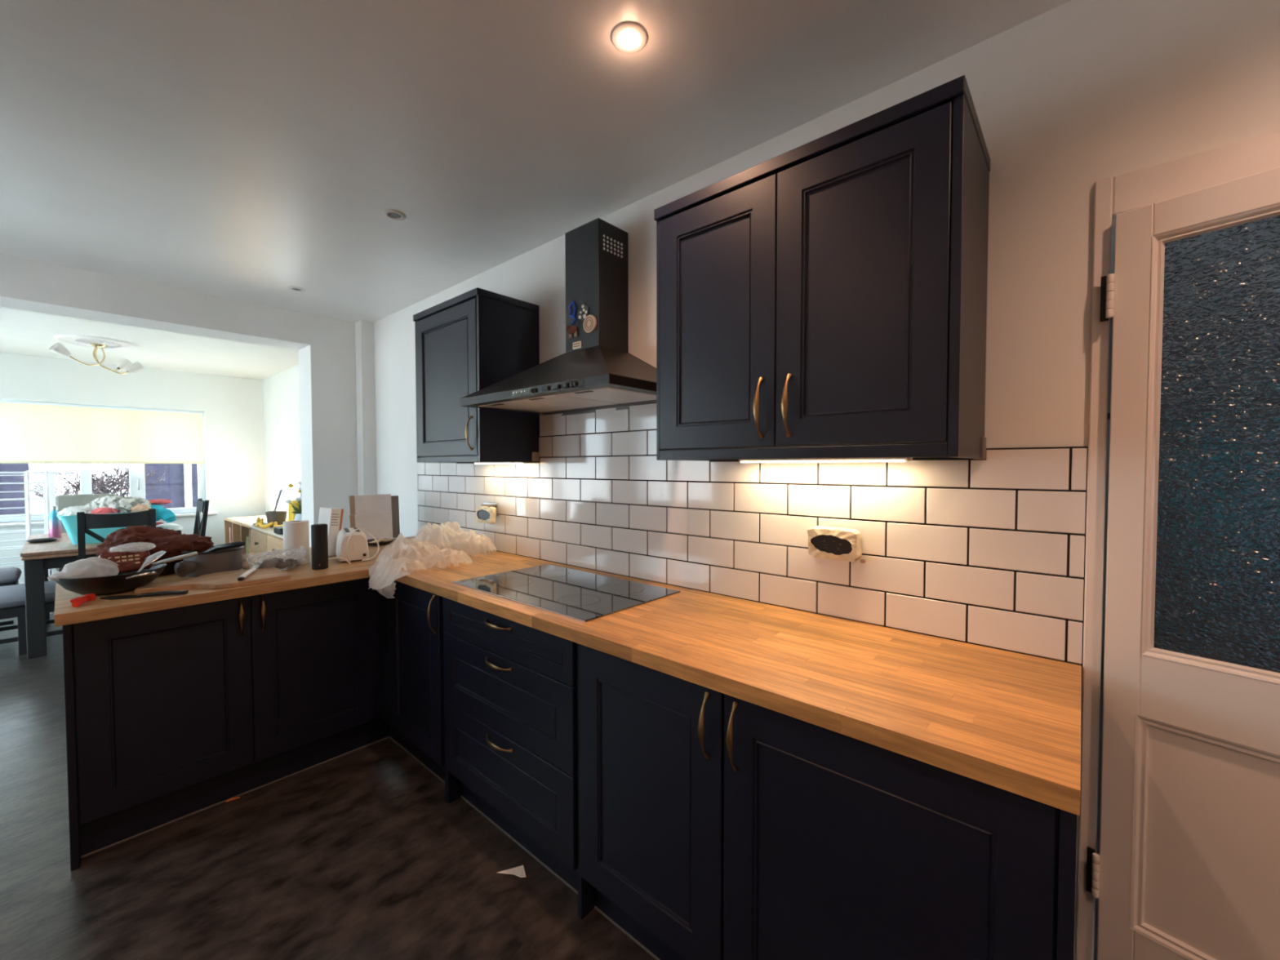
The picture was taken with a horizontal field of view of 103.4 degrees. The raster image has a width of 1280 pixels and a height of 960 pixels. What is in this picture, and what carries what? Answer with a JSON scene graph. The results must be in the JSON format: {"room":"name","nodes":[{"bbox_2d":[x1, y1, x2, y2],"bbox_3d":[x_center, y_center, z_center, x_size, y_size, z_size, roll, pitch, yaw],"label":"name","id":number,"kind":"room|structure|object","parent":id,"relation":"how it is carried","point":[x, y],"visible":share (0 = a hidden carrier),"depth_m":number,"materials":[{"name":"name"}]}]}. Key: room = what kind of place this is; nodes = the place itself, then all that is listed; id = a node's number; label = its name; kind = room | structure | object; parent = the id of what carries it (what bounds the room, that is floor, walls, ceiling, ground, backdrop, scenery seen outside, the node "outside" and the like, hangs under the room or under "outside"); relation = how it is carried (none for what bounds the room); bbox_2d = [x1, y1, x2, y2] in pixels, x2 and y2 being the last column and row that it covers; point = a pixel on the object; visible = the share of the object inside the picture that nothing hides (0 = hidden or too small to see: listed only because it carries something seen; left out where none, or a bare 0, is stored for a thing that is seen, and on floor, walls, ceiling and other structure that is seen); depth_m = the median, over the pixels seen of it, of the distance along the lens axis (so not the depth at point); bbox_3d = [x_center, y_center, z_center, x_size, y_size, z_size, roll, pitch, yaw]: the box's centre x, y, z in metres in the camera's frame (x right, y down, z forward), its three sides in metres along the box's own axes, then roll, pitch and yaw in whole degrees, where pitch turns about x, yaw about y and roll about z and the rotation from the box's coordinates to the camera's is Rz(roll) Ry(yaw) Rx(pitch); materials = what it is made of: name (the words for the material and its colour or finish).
{"room":"kitchen","nodes":[
{"label":"kitchen","id":0,"kind":"room"},
{"bbox_2d":[0,352,265,584],"bbox_3d":[-5.982,0.004,5.211,0.220,2.475,3.800,1,2,41],"label":"wall","id":1,"kind":"structure","parent":0,"point":[232,407],"depth_m":5.89,"materials":[{"name":"paint"}]},
{"bbox_2d":[0,399,217,526],"bbox_3d":[-6.018,-0.173,5.051,0.190,1.230,2.740,1,2,41],"label":"window","id":2,"kind":"structure","parent":1,"relation":"in","point":[136,471],"depth_m":5.57,"materials":[{"name":"white plastic"}]},
{"bbox_2d":[0,399,204,463],"bbox_3d":[-6.007,-0.472,5.018,0.053,0.614,2.558,1,2,41],"label":"roller blind","id":3,"kind":"object","parent":2,"relation":"attached to","point":[31,432],"visible":1,"depth_m":5.31,"materials":[{"name":"beige fabric"}]},
{"bbox_2d":[0,253,358,546],"bbox_3d":[-3.241,0.067,2.877,0.280,2.475,3.700,1,2,41],"label":"wall","id":4,"kind":"structure","parent":0,"point":[326,346],"depth_m":3.45,"materials":[{"name":"white paint"}]},
{"bbox_2d":[262,364,300,519],"bbox_3d":[-3.466,-0.003,5.373,3.350,2.475,0.140,1,2,41],"label":"wall","id":5,"kind":"structure","parent":0,"point":[281,390],"depth_m":5.95,"materials":[{"name":"paint"}]},
{"bbox_2d":[275,457,301,506],"bbox_3d":[-4.007,0.029,5.858,1.300,0.585,0.065,1,2,41],"label":"window","id":6,"kind":"structure","parent":5,"relation":"in","point":[278,460],"depth_m":6.25,"materials":[{"name":"white plastic"}]},
{"bbox_2d":[0,0,1071,379],"bbox_3d":[-2.361,-1.205,1.935,10.100,0.120,3.900,1,2,41],"label":"ceiling","id":7,"kind":"structure","parent":0,"point":[251,151],"depth_m":1.61,"materials":[{"name":"white paint"}]},
{"bbox_2d":[54,334,139,350],"bbox_3d":[-4.755,-1.198,4.439,0.510,0.031,0.510,1,2,41],"label":"ceiling rose","id":8,"kind":"object","parent":7,"relation":"attached to","point":[77,340],"visible":0.89,"depth_m":4.37,"materials":[{"name":"white paint"}]},
{"bbox_2d":[48,342,144,373],"bbox_3d":[-4.749,-1.074,4.442,0.227,0.233,0.595,0,2,6],"label":"ceiling light","id":9,"kind":"object","parent":8,"relation":"hanging from","point":[58,348],"visible":1,"depth_m":4.45,"materials":[{"name":"white glass"}]},
{"bbox_2d":[288,286,305,292],"bbox_3d":[-2.115,-1.175,3.114,0.092,0.007,0.092,1,2,41],"label":"recessed light","id":10,"kind":"object","parent":7,"relation":"in","point":[297,289],"visible":1,"depth_m":3.11,"materials":[{"name":"white metal"}]},
{"bbox_2d":[382,208,406,220],"bbox_3d":[-1.067,-1.150,2.196,0.092,0.007,0.092,1,2,41],"label":"recessed light","id":11,"kind":"object","parent":7,"relation":"in","point":[394,215],"visible":1,"depth_m":2.19,"materials":[{"name":"white metal"}]},
{"bbox_2d":[611,22,647,53],"bbox_3d":[-0.027,-1.126,1.290,0.092,0.007,0.092,1,2,41],"label":"recessed light","id":12,"kind":"object","parent":7,"relation":"in","point":[626,37],"visible":1,"depth_m":1.28,"materials":[{"name":"white glass"}]},
{"bbox_2d":[0,611,1104,959],"bbox_3d":[-1.154,1.346,3.147,10.410,0.100,7.200,1,2,41],"label":"floor","id":13,"kind":"structure","parent":0,"point":[362,854],"depth_m":1.71,"materials":[{"name":"black wood"}]},
{"bbox_2d":[0,567,22,626],"bbox_3d":[-5.471,1.016,3.908,0.400,0.525,0.870,1,2,41],"label":"bench","id":14,"kind":"object","parent":13,"relation":"on","point":[8,575],"visible":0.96,"depth_m":4.08,"materials":[{"name":"grey fabric"}]},
{"bbox_2d":[0,567,22,584],"bbox_3d":[-5.472,0.799,3.902,0.400,0.090,0.870,1,2,41],"label":"cushion","id":15,"kind":"object","parent":14,"relation":"on","point":[8,575],"depth_m":4.09,"materials":[{"name":"grey fabric"}]},
{"bbox_2d":[0,580,62,655],"bbox_3d":[-4.963,1.064,3.610,0.580,0.445,1.190,1,2,41],"label":"bench","id":16,"kind":"object","parent":13,"relation":"on","point":[12,597],"visible":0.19,"depth_m":3.71,"materials":[{"name":"grey fabric"}]},
{"bbox_2d":[0,580,56,608],"bbox_3d":[-4.963,0.886,3.605,0.580,0.090,1.190,1,2,41],"label":"cushion","id":17,"kind":"object","parent":16,"relation":"on","point":[11,597],"depth_m":3.77,"materials":[{"name":"grey fabric"}]},
{"bbox_2d":[0,470,75,613],"bbox_3d":[-5.867,0.587,4.621,0.372,1.344,0.961,1,2,41],"label":"drying rack","id":18,"kind":"object","parent":13,"relation":"on","point":[26,474],"visible":0.53,"depth_m":4.66,"materials":[{"name":"white metal"}]},
{"bbox_2d":[20,533,102,658],"bbox_3d":[-4.635,0.881,4.408,1.475,0.765,0.910,1,2,41],"label":"dining table","id":19,"kind":"object","parent":13,"relation":"on","point":[37,558],"visible":0.4,"depth_m":3.67,"materials":[{"name":"brown wood"}]},
{"bbox_2d":[25,537,58,542],"bbox_3d":[-4.882,0.495,4.128,0.176,0.021,0.176,1,2,41],"label":"tray","id":20,"kind":"object","parent":19,"relation":"on","point":[44,540],"visible":1,"depth_m":4.12,"materials":[{"name":"black"}]},
{"bbox_2d":[48,506,61,537],"bbox_3d":[-5.050,0.362,4.357,0.072,0.276,0.072,1,2,41],"label":"water bottle","id":21,"kind":"object","parent":19,"relation":"on","point":[54,522],"visible":0.91,"depth_m":4.34,"materials":[{"name":"metal"}]},
{"bbox_2d":[57,511,156,544],"bbox_3d":[-4.431,0.385,4.215,0.424,0.235,0.554,1,2,41],"label":"laundry basket","id":22,"kind":"object","parent":19,"relation":"on","point":[70,523],"visible":0.29,"depth_m":3.97,"materials":[{"name":"teal plastic"}]},
{"bbox_2d":[56,505,93,519],"bbox_3d":[-4.527,0.272,4.070,0.227,0.132,0.262,-1,2,-22],"label":"clothing","id":23,"kind":"object","parent":22,"relation":"in","point":[72,510],"visible":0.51,"depth_m":3.99,"materials":[{"name":"white fabric"}]},
{"bbox_2d":[90,507,119,514],"bbox_3d":[-4.338,0.263,4.096,0.117,0.077,0.148,1,2,20],"label":"clothing","id":24,"kind":"object","parent":22,"relation":"in","point":[100,510],"visible":0.69,"depth_m":4.07,"materials":[{"name":"red"}]},
{"bbox_2d":[84,495,151,512],"bbox_3d":[-4.396,0.230,4.256,0.356,0.200,0.400,1,2,41],"label":"clothing","id":25,"kind":"object","parent":22,"relation":"in","point":[123,504],"visible":0.56,"depth_m":4.17,"materials":[{"name":"white fabric"}]},
{"bbox_2d":[129,503,151,512],"bbox_3d":[-4.218,0.246,4.259,0.124,0.089,0.141,1,2,41],"label":"clothing","id":26,"kind":"object","parent":25,"relation":"on","point":[140,507],"visible":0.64,"depth_m":4.23,"materials":[{"name":"brown"}]},
{"bbox_2d":[150,504,176,523],"bbox_3d":[-4.182,0.292,4.360,0.274,0.158,0.189,1,2,19],"label":"clothing","id":27,"kind":"object","parent":22,"relation":"on","point":[163,513],"visible":0.49,"depth_m":4.34,"materials":[{"name":"teal fabric"}]},
{"bbox_2d":[148,498,171,505],"bbox_3d":[-4.264,0.196,4.457,0.117,0.051,0.201,1,2,41],"label":"clothing","id":28,"kind":"object","parent":27,"relation":"on","point":[163,501],"visible":0.77,"depth_m":4.44,"materials":[{"name":"red fabric"}]},
{"bbox_2d":[155,523,182,533],"bbox_3d":[-4.174,0.439,4.463,0.250,0.111,0.200,1,2,41],"label":"tub","id":29,"kind":"object","parent":19,"relation":"on","point":[177,527],"visible":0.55,"depth_m":4.42,"materials":[{"name":"white plastic"}]},
{"bbox_2d":[55,493,117,571],"bbox_3d":[-5.438,0.698,4.993,0.430,1.100,0.440,1,2,41],"label":"upholstered chair","id":30,"kind":"object","parent":13,"relation":"on","point":[62,501],"visible":0.17,"depth_m":5.00,"materials":[{"name":"grey fabric"}]},
{"bbox_2d":[76,508,155,559],"bbox_3d":[-4.043,0.749,3.912,0.494,1.055,0.410,1,2,41],"label":"dining chair","id":31,"kind":"object","parent":13,"relation":"on","point":[86,522],"visible":0.24,"depth_m":3.70,"materials":[{"name":"grey paint"}]},
{"bbox_2d":[193,498,208,536],"bbox_3d":[-4.448,0.724,4.841,0.410,1.055,0.494,1,2,41],"label":"dining chair","id":32,"kind":"object","parent":13,"relation":"on","point":[200,525],"visible":0.32,"depth_m":4.95,"materials":[{"name":"grey paint"}]},
{"bbox_2d":[62,577,390,871],"bbox_3d":[-1.783,0.886,2.292,0.603,0.867,1.084,1,2,41],"label":"base cabinet","id":33,"kind":"object","parent":13,"relation":"on","point":[172,715],"visible":0.91,"depth_m":1.99,"materials":[{"name":"black wood"}]},
{"bbox_2d":[53,536,493,626],"bbox_3d":[-1.684,0.422,2.517,0.930,0.038,1.604,1,2,41],"label":"countertop","id":34,"kind":"structure","parent":33,"relation":"on","point":[303,575],"depth_m":1.93,"materials":[{"name":"brown wood"}]},
{"bbox_2d":[70,593,95,607],"bbox_3d":[-1.919,0.411,1.743,0.029,0.028,0.120,-1,2,-31],"label":"clip","id":35,"kind":"object","parent":34,"relation":"on","point":[78,601],"visible":1,"depth_m":1.72,"materials":[{"name":"red plastic"}]},
{"bbox_2d":[55,562,167,595],"bbox_3d":[-1.998,0.380,1.914,0.304,0.081,0.304,-1,2,-39],"label":"wok","id":36,"kind":"object","parent":34,"relation":"on","point":[126,581],"visible":0.74,"depth_m":1.83,"materials":[{"name":"black metal"}]},
{"bbox_2d":[47,556,119,581],"bbox_3d":[-2.045,0.337,1.859,0.166,0.102,0.176,1,2,41],"label":"bag","id":37,"kind":"object","parent":36,"relation":"in","point":[93,566],"visible":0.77,"depth_m":1.82,"materials":[{"name":"white plastic"}]},
{"bbox_2d":[98,542,155,573],"bbox_3d":[-1.990,0.303,1.967,0.081,0.113,0.160,1,2,32],"label":"basket","id":38,"kind":"object","parent":36,"relation":"in","point":[129,557],"visible":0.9,"depth_m":1.95,"materials":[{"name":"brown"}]},
{"bbox_2d":[137,551,166,572],"bbox_3d":[-1.873,0.316,1.934,0.047,0.072,0.123,-1,2,-19],"label":"ladle","id":39,"kind":"object","parent":36,"relation":"on","point":[148,560],"visible":0.9,"depth_m":1.93,"materials":[{"name":"silver metal"}]},
{"bbox_2d":[149,551,198,566],"bbox_3d":[-1.866,0.316,2.023,0.032,0.039,0.147,1,2,31],"label":"knife","id":40,"kind":"object","parent":36,"relation":"on","point":[194,553],"visible":0.95,"depth_m":2.02,"materials":[{"name":"silver metal"}]},
{"bbox_2d":[99,590,188,599],"bbox_3d":[-1.795,0.414,1.826,0.260,0.018,0.051,0,2,-10],"label":"spatula","id":41,"kind":"object","parent":34,"relation":"on","point":[179,592],"visible":1,"depth_m":1.83,"materials":[{"name":"black plastic"}]},
{"bbox_2d":[158,541,244,576],"bbox_3d":[-2.041,0.340,2.263,0.542,0.142,0.292,-1,2,-19],"label":"frying pan","id":42,"kind":"object","parent":34,"relation":"on","point":[169,568],"visible":0.18,"depth_m":2.21,"materials":[{"name":"black"}]},
{"bbox_2d":[94,524,213,564],"bbox_3d":[-2.125,0.300,2.223,0.242,0.209,0.370,1,2,41],"label":"cloth","id":43,"kind":"object","parent":42,"relation":"on","point":[171,541],"visible":0.53,"depth_m":2.17,"materials":[{"name":"brown fabric"}]},
{"bbox_2d":[173,546,243,577],"bbox_3d":[-1.901,0.358,2.229,0.211,0.106,0.242,1,2,41],"label":"saucepan","id":44,"kind":"object","parent":34,"relation":"on","point":[228,559],"visible":0.76,"depth_m":2.16,"materials":[{"name":"grey metal"}]},
{"bbox_2d":[134,567,291,594],"bbox_3d":[-1.716,0.407,2.037,0.297,0.019,0.455,1,2,41],"label":"chopping board","id":45,"kind":"object","parent":34,"relation":"on","point":[224,580],"visible":0.98,"depth_m":2.02,"materials":[{"name":"brown wood"}]},
{"bbox_2d":[237,551,266,580],"bbox_3d":[-1.654,0.364,2.161,0.027,0.062,0.362,-1,2,-24],"label":"table knife","id":46,"kind":"object","parent":45,"relation":"on","point":[242,576],"visible":0.98,"depth_m":2.15,"materials":[{"name":"silver metal"}]},
{"bbox_2d":[241,553,253,568],"bbox_3d":[-1.808,0.374,2.324,0.049,0.070,0.045,0,2,18],"label":"ball","id":47,"kind":"object","parent":34,"relation":"on","point":[245,565],"visible":0.8,"depth_m":2.31,"materials":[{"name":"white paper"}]},
{"bbox_2d":[246,545,306,570],"bbox_3d":[-1.650,0.357,2.309,0.105,0.102,0.235,1,2,41],"label":"bag","id":48,"kind":"object","parent":34,"relation":"on","point":[281,564],"visible":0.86,"depth_m":2.31,"materials":[{"name":"white"}]},
{"bbox_2d":[282,520,309,564],"bbox_3d":[-1.665,0.302,2.450,0.108,0.206,0.105,1,2,41],"label":"roll","id":49,"kind":"object","parent":34,"relation":"on","point":[295,533],"visible":0.67,"depth_m":2.41,"materials":[{"name":"white paper"}]},
{"bbox_2d":[311,523,328,569],"bbox_3d":[-1.475,0.306,2.327,0.066,0.206,0.065,1,2,41],"label":"speaker","id":50,"kind":"object","parent":34,"relation":"on","point":[319,535],"visible":1,"depth_m":2.30},
{"bbox_2d":[317,506,343,555],"bbox_3d":[-1.645,0.272,2.674,0.104,0.256,0.096,1,2,24],"label":"carton","id":51,"kind":"object","parent":34,"relation":"on","point":[332,517],"visible":0.75,"depth_m":2.65,"materials":[{"name":"white cardboard"}]},
{"bbox_2d":[328,527,379,564],"bbox_3d":[-1.455,0.322,2.561,0.221,0.159,0.313,-1,2,-34],"label":"toaster","id":52,"kind":"object","parent":34,"relation":"on","point":[352,545],"visible":1,"depth_m":2.50,"materials":[{"name":"white plastic"}]},
{"bbox_2d":[348,512,391,539],"bbox_3d":[-1.665,0.296,3.124,0.032,0.175,0.237,1,2,41],"label":"leaning board","id":53,"kind":"object","parent":34,"relation":"on","point":[379,525],"visible":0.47,"depth_m":3.13,"materials":[{"name":"beige"}]},
{"bbox_2d":[348,493,392,538],"bbox_3d":[-1.679,0.237,3.158,0.035,0.290,0.246,1,2,41],"label":"leaning board","id":54,"kind":"object","parent":34,"relation":"on","point":[363,504],"visible":0.57,"depth_m":3.15,"materials":[{"name":"beige wood"}]},
{"bbox_2d":[367,538,393,546],"bbox_3d":[-1.586,0.377,3.045,0.184,0.023,0.184,1,2,41],"label":"plate","id":55,"kind":"object","parent":34,"relation":"on","point":[371,540],"visible":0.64,"depth_m":2.99,"materials":[{"name":"black"}]},
{"bbox_2d":[368,537,391,542],"bbox_3d":[-1.565,0.368,3.030,0.068,0.036,0.134,1,2,41],"label":"peelings","id":56,"kind":"object","parent":55,"relation":"on","point":[380,540],"visible":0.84,"depth_m":3.03,"materials":[{"name":"beige"}]},
{"bbox_2d":[391,495,399,537],"bbox_3d":[-1.648,0.242,3.241,0.026,0.275,0.200,1,2,41],"label":"leaning board","id":57,"kind":"object","parent":34,"relation":"on","point":[394,499],"visible":0.34,"depth_m":3.29,"materials":[{"name":"grey"}]},
{"bbox_2d":[368,521,496,598],"bbox_3d":[-1.123,0.361,2.574,0.873,0.293,0.666,1,2,41],"label":"plastic bag","id":58,"kind":"object","parent":34,"relation":"on","point":[442,545],"visible":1,"depth_m":2.38,"materials":[{"name":"white plastic"}]},
{"bbox_2d":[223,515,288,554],"bbox_3d":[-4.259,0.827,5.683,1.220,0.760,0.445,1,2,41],"label":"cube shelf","id":59,"kind":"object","parent":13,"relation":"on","point":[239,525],"visible":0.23,"depth_m":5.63,"materials":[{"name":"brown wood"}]},
{"bbox_2d":[248,525,283,553],"bbox_3d":[-3.301,0.843,4.826,1.310,0.755,0.482,1,2,41],"label":"dresser","id":60,"kind":"object","parent":13,"relation":"on","point":[262,540],"visible":0.21,"depth_m":4.73,"materials":[{"name":"brown wood"}]},
{"bbox_2d":[259,518,273,528],"bbox_3d":[-3.578,0.417,4.822,0.216,0.093,0.057,1,2,31],"label":"banana","id":61,"kind":"object","parent":60,"relation":"on","point":[262,525],"visible":1,"depth_m":4.80,"materials":[{"name":"yellow food"}]},
{"bbox_2d":[265,511,287,527],"bbox_3d":[-3.585,0.386,4.983,0.174,0.150,0.174,1,2,41],"label":"bowl","id":62,"kind":"object","parent":60,"relation":"on","point":[279,517],"visible":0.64,"depth_m":4.92,"materials":[{"name":"brown ceramic"}]},
{"bbox_2d":[273,525,283,534],"bbox_3d":[-3.172,0.446,4.500,0.200,0.055,0.105,1,2,41],"label":"box","id":63,"kind":"object","parent":60,"relation":"on","point":[278,530],"visible":0.48,"depth_m":4.44,"materials":[{"name":"black plastic"}]},
{"bbox_2d":[273,488,288,511],"bbox_3d":[-3.838,0.272,5.376,0.108,0.354,0.460,-1,2,-29],"label":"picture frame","id":64,"kind":"object","parent":60,"relation":"on","point":[282,492],"visible":0.59,"depth_m":5.34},
{"bbox_2d":[284,480,302,520],"bbox_3d":[-3.182,0.231,4.789,0.256,0.470,0.222,1,2,23],"label":"flower vase","id":65,"kind":"object","parent":60,"relation":"on","point":[298,512],"visible":0.44,"depth_m":4.73,"materials":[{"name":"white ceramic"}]},
{"bbox_2d":[288,499,301,520],"bbox_3d":[-3.374,0.330,4.956,0.160,0.261,0.100,1,2,41],"label":"vase","id":66,"kind":"object","parent":60,"relation":"on","point":[291,516],"visible":0.22,"depth_m":4.90,"materials":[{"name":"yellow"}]},
{"bbox_2d":[374,580,444,783],"bbox_3d":[-0.894,0.879,2.484,0.667,0.867,0.593,1,2,41],"label":"base cabinet","id":67,"kind":"object","parent":13,"relation":"on","point":[410,681],"visible":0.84,"depth_m":2.25,"materials":[{"name":"black wood"}]},
{"bbox_2d":[395,551,1081,815],"bbox_3d":[-0.081,0.442,1.772,2.453,0.038,0.611,1,2,41],"label":"countertop","id":68,"kind":"structure","parent":67,"relation":"on","point":[1005,720],"depth_m":1.15,"materials":[{"name":"brown wood"}]},
{"bbox_2d":[452,564,680,622],"bbox_3d":[-0.303,0.415,1.964,0.787,0.005,0.484,1,2,41],"label":"cooktop","id":69,"kind":"object","parent":68,"relation":"in","point":[575,594],"visible":1,"depth_m":1.89,"materials":[{"name":"black glass"}]},
{"bbox_2d":[497,865,525,877],"bbox_3d":[-0.433,1.329,1.700,0.089,0.011,0.056,-1,2,-22],"label":"paper scrap","id":70,"kind":"object","parent":13,"relation":"on","point":[519,871],"visible":1,"depth_m":1.72,"materials":[{"name":"white paper"}]},
{"bbox_2d":[442,596,595,919],"bbox_3d":[-0.328,0.893,1.988,0.835,0.867,0.593,1,2,41],"label":"base cabinet","id":71,"kind":"object","parent":13,"relation":"on","point":[511,743],"visible":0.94,"depth_m":1.73,"materials":[{"name":"black wood"}]},
{"bbox_2d":[577,643,724,959],"bbox_3d":[0.176,0.905,1.547,0.503,0.867,0.593,1,2,41],"label":"base cabinet","id":72,"kind":"object","parent":13,"relation":"on","point":[651,741],"visible":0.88,"depth_m":1.33,"materials":[{"name":"black wood"}]},
{"bbox_2d":[723,693,1077,959],"bbox_3d":[0.600,0.915,1.176,0.620,0.867,0.593,1,2,41],"label":"base cabinet","id":73,"kind":"object","parent":13,"relation":"on","point":[837,846],"visible":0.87,"depth_m":0.96,"materials":[{"name":"black wood"}]},
{"bbox_2d":[373,0,1279,959],"bbox_3d":[0.143,0.087,2.059,6.450,2.475,0.130,1,2,41],"label":"wall","id":74,"kind":"structure","parent":0,"point":[989,552],"depth_m":1.33,"materials":[{"name":"white paint"}]},
{"bbox_2d":[355,320,376,495],"bbox_3d":[-2.098,0.038,3.886,0.110,2.475,0.095,1,2,41],"label":"trim","id":75,"kind":"structure","parent":74,"relation":"attached to","point":[364,330],"depth_m":3.83,"materials":[{"name":"white paint"}]},
{"bbox_2d":[413,287,539,462],"bbox_3d":[-0.859,-0.481,2.600,0.638,0.783,0.373,1,2,41],"label":"upper cabinet","id":76,"kind":"object","parent":74,"relation":"attached to","point":[475,340],"visible":0.97,"depth_m":2.43,"materials":[{"name":"black wood"}]},
{"bbox_2d":[473,462,526,464],"bbox_3d":[-0.736,-0.101,2.639,0.457,0.036,0.024,1,2,41],"label":"strip light","id":77,"kind":"object","parent":76,"relation":"attached to","point":[476,463],"visible":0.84,"depth_m":2.64,"materials":[{"name":"white plastic"}]},
{"bbox_2d":[475,462,522,464],"bbox_3d":[-0.741,-0.086,2.643,0.433,0.005,0.020,1,2,41],"label":"diffuser","id":78,"kind":"object","parent":77,"relation":"attached to","point":[475,463],"depth_m":2.66,"materials":[{"name":"white plastic"}]},
{"bbox_2d":[475,502,497,524],"bbox_3d":[-0.840,0.181,2.772,0.195,0.108,0.098,1,2,41],"label":"wall socket","id":79,"kind":"object","parent":74,"relation":"attached to","point":[487,513],"visible":1,"depth_m":2.73,"materials":[{"name":"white plastic"}]},
{"bbox_2d":[459,217,656,415],"bbox_3d":[-0.282,-0.665,2.020,0.895,0.738,0.476,1,2,41],"label":"hood","id":80,"kind":"object","parent":74,"relation":"attached to","point":[602,373],"visible":0.99,"depth_m":2.02,"materials":[{"name":"black paint"}]},
{"bbox_2d":[565,325,577,337],"bbox_3d":[-0.283,-0.618,2.096,0.067,0.052,0.016,1,2,41],"label":"magnet","id":81,"kind":"object","parent":80,"relation":"attached to","point":[572,330],"visible":1,"depth_m":2.09,"materials":[{"name":"orange fabric"}]},
{"bbox_2d":[568,301,575,324],"bbox_3d":[-0.281,-0.694,2.097,0.042,0.097,0.008,1,2,41],"label":"magnet","id":82,"kind":"object","parent":80,"relation":"attached to","point":[572,302],"visible":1,"depth_m":2.09,"materials":[{"name":"blue ceramic"}]},
{"bbox_2d":[573,341,581,349],"bbox_3d":[-0.260,-0.556,2.085,0.050,0.028,0.005,1,2,41],"label":"magnet","id":83,"kind":"object","parent":80,"relation":"attached to","point":[577,344],"visible":1,"depth_m":2.08,"materials":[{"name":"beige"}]},
{"bbox_2d":[577,302,589,321],"bbox_3d":[-0.230,-0.683,2.053,0.065,0.075,0.007,1,2,41],"label":"magnet","id":84,"kind":"object","parent":80,"relation":"attached to","point":[583,312],"visible":1,"depth_m":2.05,"materials":[{"name":"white plastic"}]},
{"bbox_2d":[582,315,596,333],"bbox_3d":[-0.203,-0.627,2.029,0.072,0.072,0.010,1,2,41],"label":"magnet","id":85,"kind":"object","parent":80,"relation":"attached to","point":[589,325],"visible":1,"depth_m":2.02,"materials":[{"name":"beige wood"}]},
{"bbox_2d":[653,75,990,461],"bbox_3d":[0.464,-0.441,1.422,0.815,0.770,0.403,1,2,41],"label":"upper cabinet","id":86,"kind":"object","parent":74,"relation":"attached to","point":[824,297],"visible":1,"depth_m":1.21,"materials":[{"name":"black wood"}]},
{"bbox_2d":[738,457,912,462],"bbox_3d":[0.533,-0.071,1.527,0.522,0.036,0.024,1,2,41],"label":"strip light","id":87,"kind":"object","parent":86,"relation":"attached to","point":[833,460],"visible":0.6,"depth_m":1.50,"materials":[{"name":"white plastic"}]},
{"bbox_2d":[740,459,905,462],"bbox_3d":[0.529,-0.056,1.531,0.498,0.005,0.020,1,2,41],"label":"diffuser","id":88,"kind":"object","parent":87,"relation":"attached to","point":[741,460],"depth_m":1.53,"materials":[{"name":"white plastic"}]},
{"bbox_2d":[807,525,865,563],"bbox_3d":[0.597,0.195,1.546,0.163,0.102,0.048,1,2,41],"label":"wall socket","id":89,"kind":"object","parent":74,"relation":"attached to","point":[835,543],"visible":1,"depth_m":1.53,"materials":[{"name":"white plastic"}]},
{"bbox_2d":[1075,130,1279,959],"bbox_3d":[1.413,0.337,0.950,0.870,2.034,0.131,1,2,41],"label":"trim","id":90,"kind":"structure","parent":74,"relation":"attached to","point":[1131,190],"depth_m":1.16,"materials":[{"name":"white paint"}]},
{"bbox_2d":[1085,166,1279,959],"bbox_3d":[1.263,0.386,0.839,0.110,1.931,0.787,-1,2,-37],"label":"door","id":91,"kind":"structure","parent":74,"relation":"in","point":[1187,866],"depth_m":1.04,"materials":[{"name":"white paint"}]},
{"bbox_2d":[1101,317,1112,651],"bbox_3d":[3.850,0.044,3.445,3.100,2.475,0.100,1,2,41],"label":"door frame","id":92,"kind":"structure","parent":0,"point":[1110,318],"depth_m":3.73,"materials":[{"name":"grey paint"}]},
{"label":"outside","id":93,"kind":"structure","parent":0,"visible":0},
{"bbox_2d":[29,466,299,513],"bbox_3d":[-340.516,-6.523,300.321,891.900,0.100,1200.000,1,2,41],"label":"ground","id":94,"kind":"structure","parent":93,"point":[291,474],"depth_m":62.35,"materials":[{"name":"white"}]},
{"bbox_2d":[0,463,44,515],"bbox_3d":[-9.086,0.416,5.549,0.100,1.940,3.280,1,2,41],"label":"fence","id":95,"kind":"object","parent":94,"relation":"on","point":[3,467],"visible":0.26,"depth_m":6.62,"materials":[{"name":"purple wood"}]},
{"bbox_2d":[17,463,165,503],"bbox_3d":[-7.046,0.500,6.543,1.062,1.719,1.283,1,2,41],"label":"bare shrub","id":96,"kind":"object","parent":94,"relation":"on","point":[104,486],"visible":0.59,"depth_m":6.49,"materials":[{"name":"grey plant"}]},
{"bbox_2d":[124,463,198,508],"bbox_3d":[-7.043,0.350,7.880,0.100,1.945,1.380,1,2,41],"label":"fence","id":97,"kind":"object","parent":94,"relation":"on","point":[180,485],"visible":0.12,"depth_m":7.78,"materials":[{"name":"purple wood"}]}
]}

